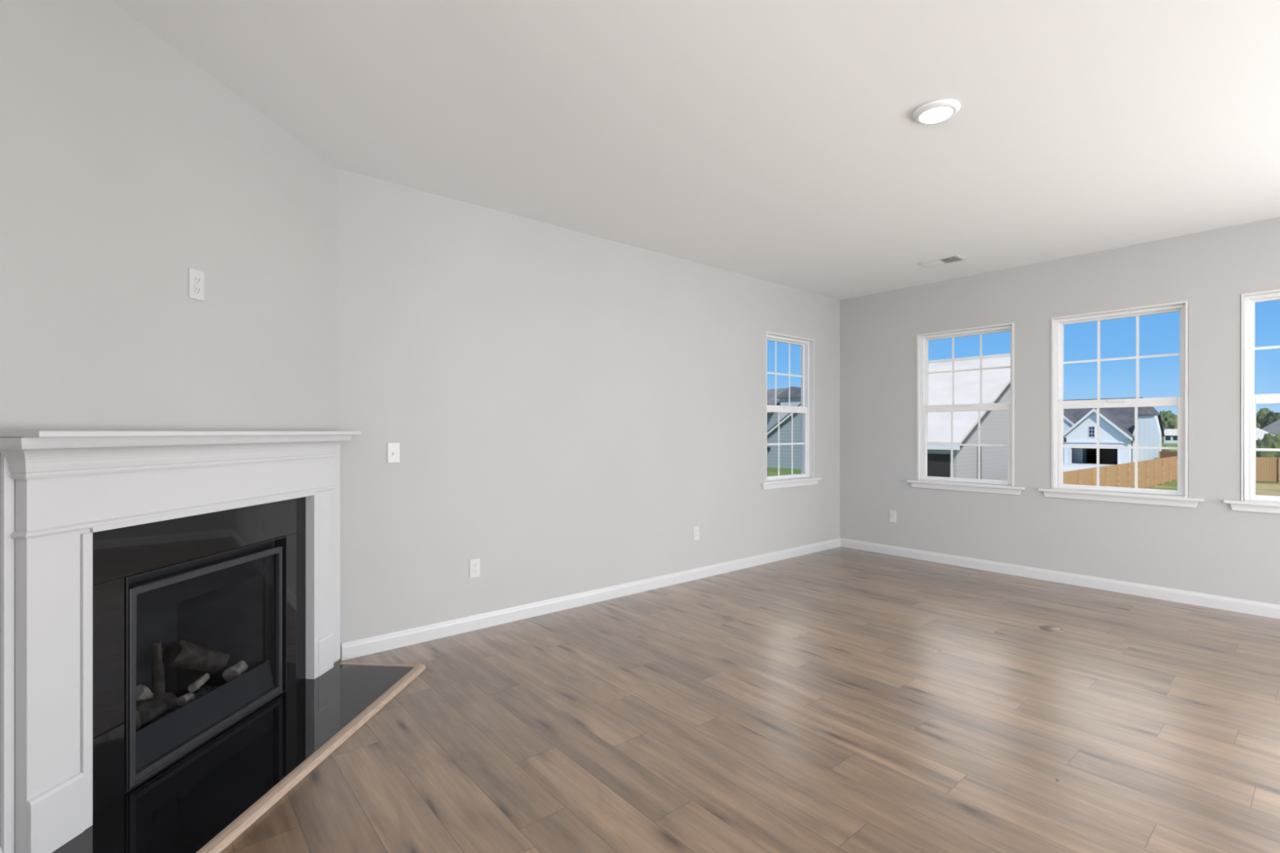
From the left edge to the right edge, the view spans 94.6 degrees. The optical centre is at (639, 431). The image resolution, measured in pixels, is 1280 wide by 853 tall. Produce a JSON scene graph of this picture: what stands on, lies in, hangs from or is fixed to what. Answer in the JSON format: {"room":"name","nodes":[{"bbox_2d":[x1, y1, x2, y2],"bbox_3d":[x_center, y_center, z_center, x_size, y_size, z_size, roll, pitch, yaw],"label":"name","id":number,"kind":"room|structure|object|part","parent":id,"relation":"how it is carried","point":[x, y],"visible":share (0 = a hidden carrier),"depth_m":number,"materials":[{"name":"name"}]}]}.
{"room":"living room","nodes":[
{"label":"living room","id":0,"kind":"room"},
{"bbox_2d":[0,0,337,662],"bbox_3d":[-1.789,-0.044,2.437,0.056,2.883,1.716,0,0,5],"label":"wall","id":1,"kind":"structure","parent":0,"point":[126,166],"depth_m":2.12,"materials":[{"name":"paint"}]},
{"bbox_2d":[0,431,361,852],"bbox_3d":[-1.675,0.627,2.450,0.167,1.258,1.639,0,0,5],"label":"fireplace mantel","id":2,"kind":"object","parent":1,"relation":"attached to","point":[58,489],"visible":1,"depth_m":1.84,"materials":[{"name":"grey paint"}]},
{"bbox_3d":[-1.783,0.774,1.797,0.039,0.964,0.180,0,0,5],"label":"leg","id":3,"kind":"part","parent":2,"relation":"part of","materials":[{"name":"grey paint"}]},
{"bbox_3d":[-1.722,0.298,2.429,0.049,0.022,1.471,0,0,5],"label":"bead moulding","id":4,"kind":"part","parent":2,"relation":"part of","materials":[{"name":"grey paint"}]},
{"bbox_3d":[-1.693,0.077,2.426,0.108,0.121,1.589,0,0,5],"label":"crown moulding","id":5,"kind":"part","parent":2,"relation":"part of","materials":[{"name":"grey paint"}]},
{"bbox_2d":[0,431,361,437],"bbox_3d":[-1.675,0.007,2.441,0.167,0.019,1.608,0,0,5],"label":"shelf","id":6,"kind":"object","parent":2,"relation":"attached to","point":[2,433],"depth_m":2.09,"materials":[{"name":"grey paint"}]},
{"bbox_3d":[-1.722,0.307,2.441,0.049,0.030,1.112,0,0,5],"label":"header rail","id":7,"kind":"part","parent":2,"relation":"part of","materials":[{"name":"grey paint"}]},
{"bbox_3d":[-1.673,0.774,3.074,0.039,0.964,0.156,0,0,5],"label":"leg","id":8,"kind":"part","parent":2,"relation":"part of","materials":[{"name":"grey paint"}]},
{"bbox_2d":[188,267,204,301],"bbox_3d":[-1.763,-0.585,2.351,0.009,0.117,0.072,0,0,5],"label":"wall outlet","id":9,"kind":"object","parent":1,"relation":"attached to","point":[196,277],"visible":1,"depth_m":2.34,"materials":[{"name":"white plastic"}]},
{"bbox_2d":[194,275,201,283],"bbox_3d":[-1.760,-0.605,2.350,0.002,0.029,0.033,0,0,5],"label":"receptacle","id":10,"kind":"object","parent":9,"relation":"attached to","point":[197,279],"depth_m":2.35,"materials":[{"name":"white plastic"}]},
{"bbox_2d":[194,285,201,293],"bbox_3d":[-1.760,-0.565,2.350,0.002,0.029,0.033,0,0,5],"label":"receptacle","id":11,"kind":"object","parent":9,"relation":"attached to","point":[197,289],"depth_m":2.35,"materials":[{"name":"white plastic"}]},
{"bbox_2d":[92,497,305,814],"bbox_3d":[-1.754,0.774,2.442,0.011,0.964,1.300,0,0,5],"label":"fireplace surround","id":12,"kind":"object","parent":1,"relation":"attached to","point":[118,553],"visible":0.36,"depth_m":2.10,"materials":[{"name":"black stone"}]},
{"bbox_2d":[124,536,286,792],"bbox_3d":[-1.954,0.877,2.467,0.425,0.748,0.813,0,0,5],"label":"gas fireplace","id":13,"kind":"object","parent":1,"relation":"in","point":[233,602],"visible":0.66,"depth_m":2.61,"materials":[{"name":"black metal"}]},
{"bbox_2d":[136,684,153,703],"bbox_3d":[-1.980,1.048,2.343,0.064,0.091,0.094,0,0,-9],"label":"log","id":14,"kind":"object","parent":13,"relation":"in","point":[143,692],"visible":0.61,"depth_m":2.33,"materials":[{"name":"ceramic"}]},
{"bbox_2d":[135,692,177,731],"bbox_3d":[-1.909,1.085,2.292,0.097,0.111,0.194,0,0,-2],"label":"log","id":15,"kind":"object","parent":13,"relation":"in","point":[147,711],"visible":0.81,"depth_m":2.28,"materials":[{"name":"ceramic"}]},
{"bbox_2d":[151,642,165,697],"bbox_3d":[-2.010,0.990,2.463,0.046,0.215,0.045,0,0,5],"label":"log","id":16,"kind":"object","parent":13,"relation":"in","point":[157,668],"visible":0.91,"depth_m":2.45,"materials":[{"name":"ceramic"}]},
{"bbox_2d":[176,692,195,706],"bbox_3d":[-1.871,1.103,2.434,0.047,0.046,0.052,0,0,5],"label":"log","id":17,"kind":"object","parent":13,"relation":"in","point":[184,700],"visible":0.94,"depth_m":2.41,"materials":[{"name":"ceramic"}]},
{"bbox_2d":[162,639,230,675],"bbox_3d":[-1.974,1.007,2.635,0.121,0.210,0.256,0,0,29],"label":"log","id":18,"kind":"object","parent":13,"relation":"in","point":[180,654],"visible":0.99,"depth_m":2.59,"materials":[{"name":"ceramic"}]},
{"bbox_2d":[187,673,209,693],"bbox_3d":[-1.909,1.089,2.561,0.037,0.038,0.115,0,0,-10],"label":"log","id":19,"kind":"object","parent":13,"relation":"in","point":[196,685],"visible":1,"depth_m":2.53,"materials":[{"name":"ceramic"}]},
{"bbox_3d":[-1.788,1.151,2.451,0.034,0.124,0.727,0,0,5],"label":"panel","id":20,"kind":"part","parent":13,"relation":"part of","materials":[{"name":"grey metal"}]},
{"bbox_3d":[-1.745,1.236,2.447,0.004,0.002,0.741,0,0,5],"label":"door rail","id":21,"kind":"part","parent":13,"relation":"part of","materials":[{"name":"grey metal"}]},
{"bbox_2d":[222,660,248,681],"bbox_3d":[-1.846,1.094,2.701,0.073,0.071,0.090,0,0,5],"label":"log","id":22,"kind":"object","parent":13,"relation":"in","point":[240,667],"visible":0.85,"depth_m":2.67,"materials":[{"name":"ceramic"}]},
{"bbox_2d":[337,168,839,661],"bbox_3d":[-0.298,-0.044,4.561,6.788,2.883,0.160,0,0,-40],"label":"wall","id":23,"kind":"structure","parent":0,"point":[564,407],"depth_m":4.12,"materials":[{"name":"paint"}]},
{"bbox_2d":[386,442,399,462],"bbox_3d":[-1.450,0.124,3.477,0.072,0.117,0.017,0,0,-40],"label":"light switch","id":24,"kind":"object","parent":23,"relation":"attached to","point":[393,449],"visible":1,"depth_m":3.48,"materials":[{"name":"white plastic"}]},
{"bbox_2d":[469,558,479,577],"bbox_3d":[-1.064,0.879,3.806,0.072,0.117,0.009,0,0,-40],"label":"wall outlet","id":25,"kind":"object","parent":23,"relation":"attached to","point":[474,564],"visible":1,"depth_m":3.80,"materials":[{"name":"white plastic"}]},
{"bbox_2d":[341,537,840,660],"bbox_3d":[0.283,1.230,4.936,5.095,0.094,0.013,0,0,-40],"label":"baseboard","id":26,"kind":"structure","parent":23,"relation":"attached to","point":[367,646],"depth_m":4.16,"materials":[{"name":"grey paint"}]},
{"bbox_2d":[693,525,699,540],"bbox_3d":[0.488,0.879,5.111,0.072,0.117,0.009,0,0,-40],"label":"wall outlet","id":27,"kind":"object","parent":23,"relation":"attached to","point":[695,529],"visible":1,"depth_m":5.10,"materials":[{"name":"white plastic"}]},
{"bbox_2d":[760,331,822,489],"bbox_3d":[1.502,-0.207,6.026,0.980,1.534,0.172,0,0,-40],"label":"window","id":28,"kind":"structure","parent":23,"relation":"in","point":[806,477],"depth_m":6.23,"materials":[{"name":"white"}]},
{"bbox_3d":[1.464,-0.567,6.072,0.738,0.744,0.032,0,0,-40],"label":"sash","id":29,"kind":"part","parent":28,"relation":"part of","materials":[{"name":"white plastic"}]},
{"bbox_3d":[1.487,0.106,6.045,0.738,0.738,0.032,0,0,-40],"label":"sash","id":30,"kind":"part","parent":28,"relation":"part of","materials":[{"name":"white plastic"}]},
{"bbox_3d":[1.474,-0.237,6.060,0.782,1.447,0.085,0,0,-40],"label":"frame","id":31,"kind":"part","parent":28,"relation":"part of","materials":[{"name":"white plastic"}]},
{"bbox_3d":[1.528,0.499,5.996,0.980,0.022,0.092,0,0,-40],"label":"sill","id":32,"kind":"part","parent":28,"relation":"part of","materials":[{"name":"white wood"}]},
{"bbox_2d":[111,0,1279,300],"bbox_3d":[0.512,-1.591,0.432,10.860,0.250,7.523,0,0,-40],"label":"ceiling","id":33,"kind":"structure","parent":0,"point":[780,142],"depth_m":2.73,"materials":[{"name":"white paint"}]},
{"bbox_2d":[911,98,960,124],"bbox_3d":[1.353,-1.451,2.698,0.198,0.028,0.198,0,0,-40],"label":"recessed light","id":34,"kind":"object","parent":33,"relation":"in","point":[938,111],"visible":1,"depth_m":2.66,"materials":[{"name":"white plastic"}]},
{"bbox_2d":[916,254,967,267],"bbox_3d":[2.594,-1.460,5.073,0.210,0.010,0.334,0,0,-40],"label":"ceiling vent","id":35,"kind":"object","parent":33,"relation":"in","point":[956,258],"visible":1,"depth_m":5.06,"materials":[{"name":"white metal"}]},
{"bbox_2d":[220,546,1279,852],"bbox_3d":[0.512,1.327,0.432,10.640,0.100,7.303,0,0,-40],"label":"floor","id":36,"kind":"structure","parent":0,"point":[838,700],"depth_m":2.55,"materials":[{"name":"laminate"}]},
{"bbox_2d":[51,664,413,852],"bbox_3d":[-1.518,1.266,2.407,0.496,0.020,1.530,0,0,5],"label":"hearth slab","id":37,"kind":"object","parent":36,"relation":"on","point":[180,808],"visible":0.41,"depth_m":2.19,"materials":[{"name":"black stone"}]},
{"bbox_2d":[195,662,426,852],"bbox_3d":[-1.455,1.264,2.406,0.470,0.024,1.600,0,0,5],"label":"trim","id":38,"kind":"structure","parent":37,"relation":"attached to","point":[217,844],"depth_m":2.22,"materials":[{"name":"brown wood"}]},
{"bbox_2d":[1039,624,1064,631],"bbox_3d":[2.669,1.274,3.826,0.132,0.006,0.132,0,0,-40],"label":"floor outlet","id":39,"kind":"object","parent":36,"relation":"on","point":[1046,627],"visible":1,"depth_m":3.82,"materials":[{"name":"brown metal"}]},
{"bbox_3d":[2.669,1.272,3.826,0.092,0.002,0.092,0,0,-40],"label":"lid","id":40,"kind":"part","parent":39,"relation":"part of","materials":[{"name":"beige metal"}]},
{"bbox_2d":[840,217,1279,604],"bbox_3d":[4.659,-0.044,3.813,0.160,2.883,7.363,0,0,-40],"label":"wall","id":41,"kind":"structure","parent":0,"point":[1211,547],"depth_m":5.00,"materials":[{"name":"paint"}]},
{"bbox_2d":[888,510,896,522],"bbox_3d":[2.616,0.877,6.113,0.009,0.117,0.072,0,0,-40],"label":"wall outlet","id":42,"kind":"object","parent":41,"relation":"attached to","point":[892,514],"visible":1,"depth_m":6.11,"materials":[{"name":"white plastic"}]},
{"bbox_2d":[906,322,1024,494],"bbox_3d":[3.091,-0.207,5.623,0.172,1.534,1.034,0,0,-40],"label":"window","id":43,"kind":"structure","parent":41,"relation":"in","point":[923,481],"depth_m":5.68,"materials":[{"name":"white"}]},
{"bbox_3d":[3.060,0.499,5.597,0.092,0.022,1.034,0,0,-40],"label":"sill","id":44,"kind":"part","parent":43,"relation":"part of","materials":[{"name":"white wood"}]},
{"bbox_3d":[3.109,0.106,5.638,0.032,0.738,0.792,0,0,-40],"label":"sash","id":45,"kind":"part","parent":43,"relation":"part of","materials":[{"name":"white plastic"}]},
{"bbox_3d":[3.137,-0.567,5.661,0.032,0.744,0.792,0,0,-40],"label":"sash","id":46,"kind":"part","parent":43,"relation":"part of","materials":[{"name":"white plastic"}]},
{"bbox_2d":[840,537,1279,618],"bbox_3d":[3.854,1.230,4.636,0.013,0.094,5.040,0,0,-40],"label":"baseboard","id":47,"kind":"structure","parent":41,"relation":"attached to","point":[1242,606],"depth_m":4.85,"materials":[{"name":"grey paint"}]},
{"bbox_2d":[1038,300,1203,507],"bbox_3d":[3.828,-0.207,4.746,0.172,1.534,1.034,0,0,-40],"label":"window","id":48,"kind":"structure","parent":41,"relation":"in","point":[1180,498],"depth_m":4.73,"materials":[{"name":"white"}]},
{"bbox_3d":[3.846,0.106,4.761,0.032,0.738,0.792,0,0,-40],"label":"sash","id":49,"kind":"part","parent":48,"relation":"part of","materials":[{"name":"white plastic"}]},
{"bbox_3d":[3.797,0.499,4.720,0.092,0.022,1.034,0,0,-40],"label":"sill","id":50,"kind":"part","parent":48,"relation":"part of","materials":[{"name":"white wood"}]},
{"bbox_3d":[3.874,-0.567,4.784,0.032,0.744,0.792,0,0,-40],"label":"sash","id":51,"kind":"part","parent":48,"relation":"part of","materials":[{"name":"white plastic"}]},
{"bbox_2d":[1223,288,1279,513],"bbox_3d":[4.562,-0.207,3.872,0.172,1.534,1.034,0,0,-40],"label":"window","id":52,"kind":"structure","parent":41,"relation":"in","point":[1250,501],"depth_m":4.17,"materials":[{"name":"white wood"}]},
{"bbox_3d":[4.531,0.499,3.846,0.092,0.022,1.034,0,0,-40],"label":"sill","id":53,"kind":"part","parent":52,"relation":"part of","materials":[{"name":"white wood"}]},
{"bbox_3d":[4.595,-0.237,3.900,0.085,1.447,0.836,0,0,-40],"label":"frame","id":54,"kind":"part","parent":52,"relation":"part of","materials":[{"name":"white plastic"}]},
{"bbox_3d":[4.580,0.106,3.888,0.032,0.738,0.792,0,0,-40],"label":"sash","id":55,"kind":"part","parent":52,"relation":"part of","materials":[{"name":"white plastic"}]},
{"bbox_3d":[4.608,-0.567,3.911,0.032,0.744,0.792,0,0,-40],"label":"sash","id":56,"kind":"part","parent":52,"relation":"part of","materials":[{"name":"white plastic"}]},
{"label":"outside","id":57,"kind":"structure","parent":0,"visible":0},
{"bbox_2d":[1063,462,1113,471],"bbox_3d":[39.005,3.670,56.484,32.400,0.020,6.500,0,0,-40],"label":"driveway","id":58,"kind":"structure","parent":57,"point":[1067,466],"depth_m":61.96,"materials":[{"name":"concrete"}]},
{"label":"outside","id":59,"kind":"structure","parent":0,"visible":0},
{"bbox_2d":[767,442,1279,496],"bbox_3d":[163.115,3.930,137.069,413.880,0.500,520.000,0,0,-40],"label":"ground","id":60,"kind":"structure","parent":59,"point":[1263,488],"depth_m":41.12,"materials":[{"name":"green plant"}]},
{"bbox_2d":[767,386,800,469],"bbox_3d":[17.309,-0.511,62.678,10.050,8.382,23.100,0,0,-40],"label":"house","id":61,"kind":"structure","parent":60,"relation":"on","point":[782,394],"depth_m":59.39,"materials":[{"name":"grey"}]},
{"bbox_2d":[927,353,1010,480],"bbox_3d":[16.305,-0.241,32.132,13.490,7.842,7.380,0,0,-40],"label":"neighbor house","id":62,"kind":"structure","parent":60,"relation":"on","point":[996,383],"depth_m":28.20,"materials":[{"name":"grey"}]},
{"bbox_2d":[1063,397,1164,464],"bbox_3d":[55.178,-0.246,74.614,16.510,7.852,17.750,0,0,-40],"label":"house","id":63,"kind":"structure","parent":60,"relation":"on","point":[1117,424],"depth_m":67.42,"materials":[{"name":"white"}]},
{"bbox_3d":[51.444,2.714,66.917,0.050,1.932,4.570,0,0,-40],"label":"garage trim","id":64,"kind":"part","parent":63,"relation":"part of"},
{"bbox_2d":[1063,456,1177,488],"bbox_3d":[28.927,2.760,34.980,34.401,1.840,0.170,0,0,-40],"label":"fence","id":65,"kind":"object","parent":60,"relation":"on","point":[1151,473],"visible":0.53,"depth_m":34.96,"materials":[{"name":"brown wood"}]},
{"bbox_3d":[19.502,2.760,27.154,0.101,1.840,0.101,0,0,-40],"label":"post","id":66,"kind":"part","parent":65,"relation":"part of","materials":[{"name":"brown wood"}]},
{"bbox_3d":[20.405,2.740,27.984,2.446,1.760,0.024,0,0,-40],"label":"board panel","id":67,"kind":"part","parent":65,"relation":"part of","materials":[{"name":"brown wood"}]},
{"bbox_3d":[21.392,2.760,28.713,0.101,1.840,0.101,0,0,-40],"label":"post","id":68,"kind":"part","parent":65,"relation":"part of","materials":[{"name":"brown wood"}]},
{"bbox_3d":[22.295,2.740,29.544,2.446,1.760,0.024,0,0,-40],"label":"board panel","id":69,"kind":"part","parent":65,"relation":"part of","materials":[{"name":"brown wood"}]},
{"bbox_3d":[23.281,2.760,30.273,0.101,1.840,0.101,0,0,-40],"label":"post","id":70,"kind":"part","parent":65,"relation":"part of","materials":[{"name":"brown wood"}]},
{"bbox_3d":[24.184,2.740,31.103,2.446,1.760,0.024,0,0,-40],"label":"board panel","id":71,"kind":"part","parent":65,"relation":"part of","materials":[{"name":"brown wood"}]},
{"bbox_3d":[25.171,2.760,31.833,0.101,1.840,0.101,0,0,-40],"label":"post","id":72,"kind":"part","parent":65,"relation":"part of","materials":[{"name":"brown wood"}]},
{"bbox_3d":[26.074,2.740,32.663,2.446,1.760,0.024,0,0,-40],"label":"board panel","id":73,"kind":"part","parent":65,"relation":"part of","materials":[{"name":"brown wood"}]},
{"bbox_3d":[27.060,2.760,33.393,0.101,1.840,0.101,0,0,-40],"label":"post","id":74,"kind":"part","parent":65,"relation":"part of","materials":[{"name":"brown wood"}]},
{"bbox_3d":[27.963,2.740,34.223,2.446,1.760,0.024,0,0,-40],"label":"board panel","id":75,"kind":"part","parent":65,"relation":"part of","materials":[{"name":"brown wood"}]},
{"bbox_3d":[28.949,2.760,34.953,0.101,1.840,0.101,0,0,-40],"label":"post","id":76,"kind":"part","parent":65,"relation":"part of","materials":[{"name":"brown wood"}]},
{"bbox_3d":[29.853,2.740,35.783,2.446,1.760,0.024,0,0,-40],"label":"board panel","id":77,"kind":"part","parent":65,"relation":"part of","materials":[{"name":"brown wood"}]},
{"bbox_3d":[30.839,2.760,36.512,0.101,1.840,0.101,0,0,-40],"label":"post","id":78,"kind":"part","parent":65,"relation":"part of","materials":[{"name":"brown wood"}]},
{"bbox_3d":[31.742,2.740,37.342,2.446,1.760,0.024,0,0,-40],"label":"board panel","id":79,"kind":"part","parent":65,"relation":"part of","materials":[{"name":"brown wood"}]},
{"bbox_3d":[32.728,2.760,38.072,0.101,1.840,0.101,0,0,-40],"label":"post","id":80,"kind":"part","parent":65,"relation":"part of","materials":[{"name":"brown wood"}]},
{"bbox_3d":[33.632,2.740,38.902,2.446,1.760,0.024,0,0,-40],"label":"board panel","id":81,"kind":"part","parent":65,"relation":"part of","materials":[{"name":"brown wood"}]},
{"bbox_3d":[34.618,2.760,39.632,0.101,1.840,0.101,0,0,-40],"label":"post","id":82,"kind":"part","parent":65,"relation":"part of","materials":[{"name":"brown wood"}]},
{"bbox_3d":[35.521,2.740,40.462,2.446,1.760,0.024,0,0,-40],"label":"board panel","id":83,"kind":"part","parent":65,"relation":"part of","materials":[{"name":"brown wood"}]},
{"bbox_3d":[36.507,2.760,41.192,0.101,1.840,0.101,0,0,-40],"label":"post","id":84,"kind":"part","parent":65,"relation":"part of","materials":[{"name":"brown wood"}]},
{"bbox_3d":[37.411,2.740,42.022,2.446,1.760,0.024,0,0,-40],"label":"board panel","id":85,"kind":"part","parent":65,"relation":"part of","materials":[{"name":"brown wood"}]},
{"bbox_3d":[38.397,2.760,42.751,0.101,1.840,0.101,0,0,-40],"label":"post","id":86,"kind":"part","parent":65,"relation":"part of","materials":[{"name":"brown wood"}]},
{"bbox_3d":[39.300,2.740,43.581,2.446,1.760,0.024,0,0,-40],"label":"board panel","id":87,"kind":"part","parent":65,"relation":"part of","materials":[{"name":"brown wood"}]},
{"bbox_3d":[40.286,2.760,44.311,0.101,1.840,0.101,0,0,-40],"label":"post","id":88,"kind":"part","parent":65,"relation":"part of","materials":[{"name":"brown wood"}]},
{"bbox_2d":[1161,426,1168,442],"bbox_3d":[173.885,1.080,200.326,9.800,5.200,7.800,0,0,-40],"label":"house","id":89,"kind":"structure","parent":60,"relation":"on","point":[1164,428],"depth_m":195.03,"materials":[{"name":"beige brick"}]},
{"bbox_2d":[1161,445,1170,451],"bbox_3d":[55.781,2.737,62.615,0.934,2.601,1.022,0,0,-40],"label":"leafy bush","id":90,"kind":"object","parent":60,"relation":"on","point":[1162,450],"visible":0.12,"depth_m":62.43,"materials":[{"name":"green plant"}]},
{"bbox_2d":[1158,450,1177,458],"bbox_3d":[50.390,2.760,55.014,0.170,1.840,3.100,0,0,-40],"label":"fence","id":91,"kind":"object","parent":60,"relation":"on","point":[1161,454],"visible":0.17,"depth_m":55.77,"materials":[{"name":"brown wood"}]},
{"bbox_2d":[1160,410,1177,426],"bbox_3d":[190.555,-1.997,213.246,7.365,11.353,7.053,0,0,-40],"label":"leafy tree","id":92,"kind":"object","parent":60,"relation":"on","point":[1164,415],"visible":0.27,"depth_m":212.12,"materials":[{"name":"green plant"}]},
{"bbox_2d":[1163,415,1177,429],"bbox_3d":[184.471,-1.022,203.048,7.284,9.404,6.765,0,0,-40],"label":"leafy tree","id":93,"kind":"object","parent":60,"relation":"on","point":[1171,423],"visible":0.3,"depth_m":202.25,"materials":[{"name":"green plant"}]},
{"bbox_2d":[1164,429,1177,443],"bbox_3d":[169.909,1.430,186.404,8.800,4.500,6.200,0,0,-40],"label":"house","id":94,"kind":"structure","parent":60,"relation":"on","point":[1171,435],"depth_m":185.19,"materials":[{"name":"white"}]},
{"bbox_2d":[1256,408,1273,429],"bbox_3d":[206.149,-2.102,195.634,6.961,11.563,7.479,0,0,-40],"label":"leafy tree","id":95,"kind":"object","parent":60,"relation":"on","point":[1263,412],"visible":0.14,"depth_m":194.27,"materials":[{"name":"green plant"}]},
{"bbox_2d":[1256,427,1275,440],"bbox_3d":[88.242,1.380,87.736,8.800,4.600,9.800,0,0,-40],"label":"house","id":96,"kind":"structure","parent":60,"relation":"on","point":[1260,433],"depth_m":83.91,"materials":[{"name":"white"}]},
{"bbox_2d":[1255,433,1279,457],"bbox_3d":[48.807,2.238,45.809,2.675,4.265,2.452,0,0,-40],"label":"leafy bush","id":97,"kind":"object","parent":60,"relation":"on","point":[1268,441],"visible":0.35,"depth_m":45.24,"materials":[{"name":"green plant"}]},
{"bbox_2d":[1255,457,1279,483],"bbox_3d":[49.085,2.760,38.536,0.170,1.840,19.954,0,0,-41],"label":"fence","id":98,"kind":"object","parent":60,"relation":"on","point":[1267,468],"visible":0.24,"depth_m":42.72,"materials":[{"name":"brown wood"}]},
{"bbox_3d":[45.789,2.760,42.248,0.102,1.840,0.102,0,0,-40],"label":"post","id":99,"kind":"part","parent":98,"relation":"part of","materials":[{"name":"brown wood"}]},
{"bbox_2d":[1260,411,1279,428],"bbox_3d":[199.648,-1.364,185.143,6.494,10.089,7.071,0,0,-40],"label":"leafy tree","id":100,"kind":"object","parent":60,"relation":"on","point":[1271,417],"visible":0.42,"depth_m":184.83,"materials":[{"name":"green plant"}]},
{"bbox_2d":[1261,419,1279,435],"bbox_3d":[105.123,0.480,92.517,10.800,6.400,12.800,0,0,-40],"label":"house","id":101,"kind":"structure","parent":60,"relation":"on","point":[1273,428],"depth_m":93.33,"materials":[{"name":"grey"}]}
]}

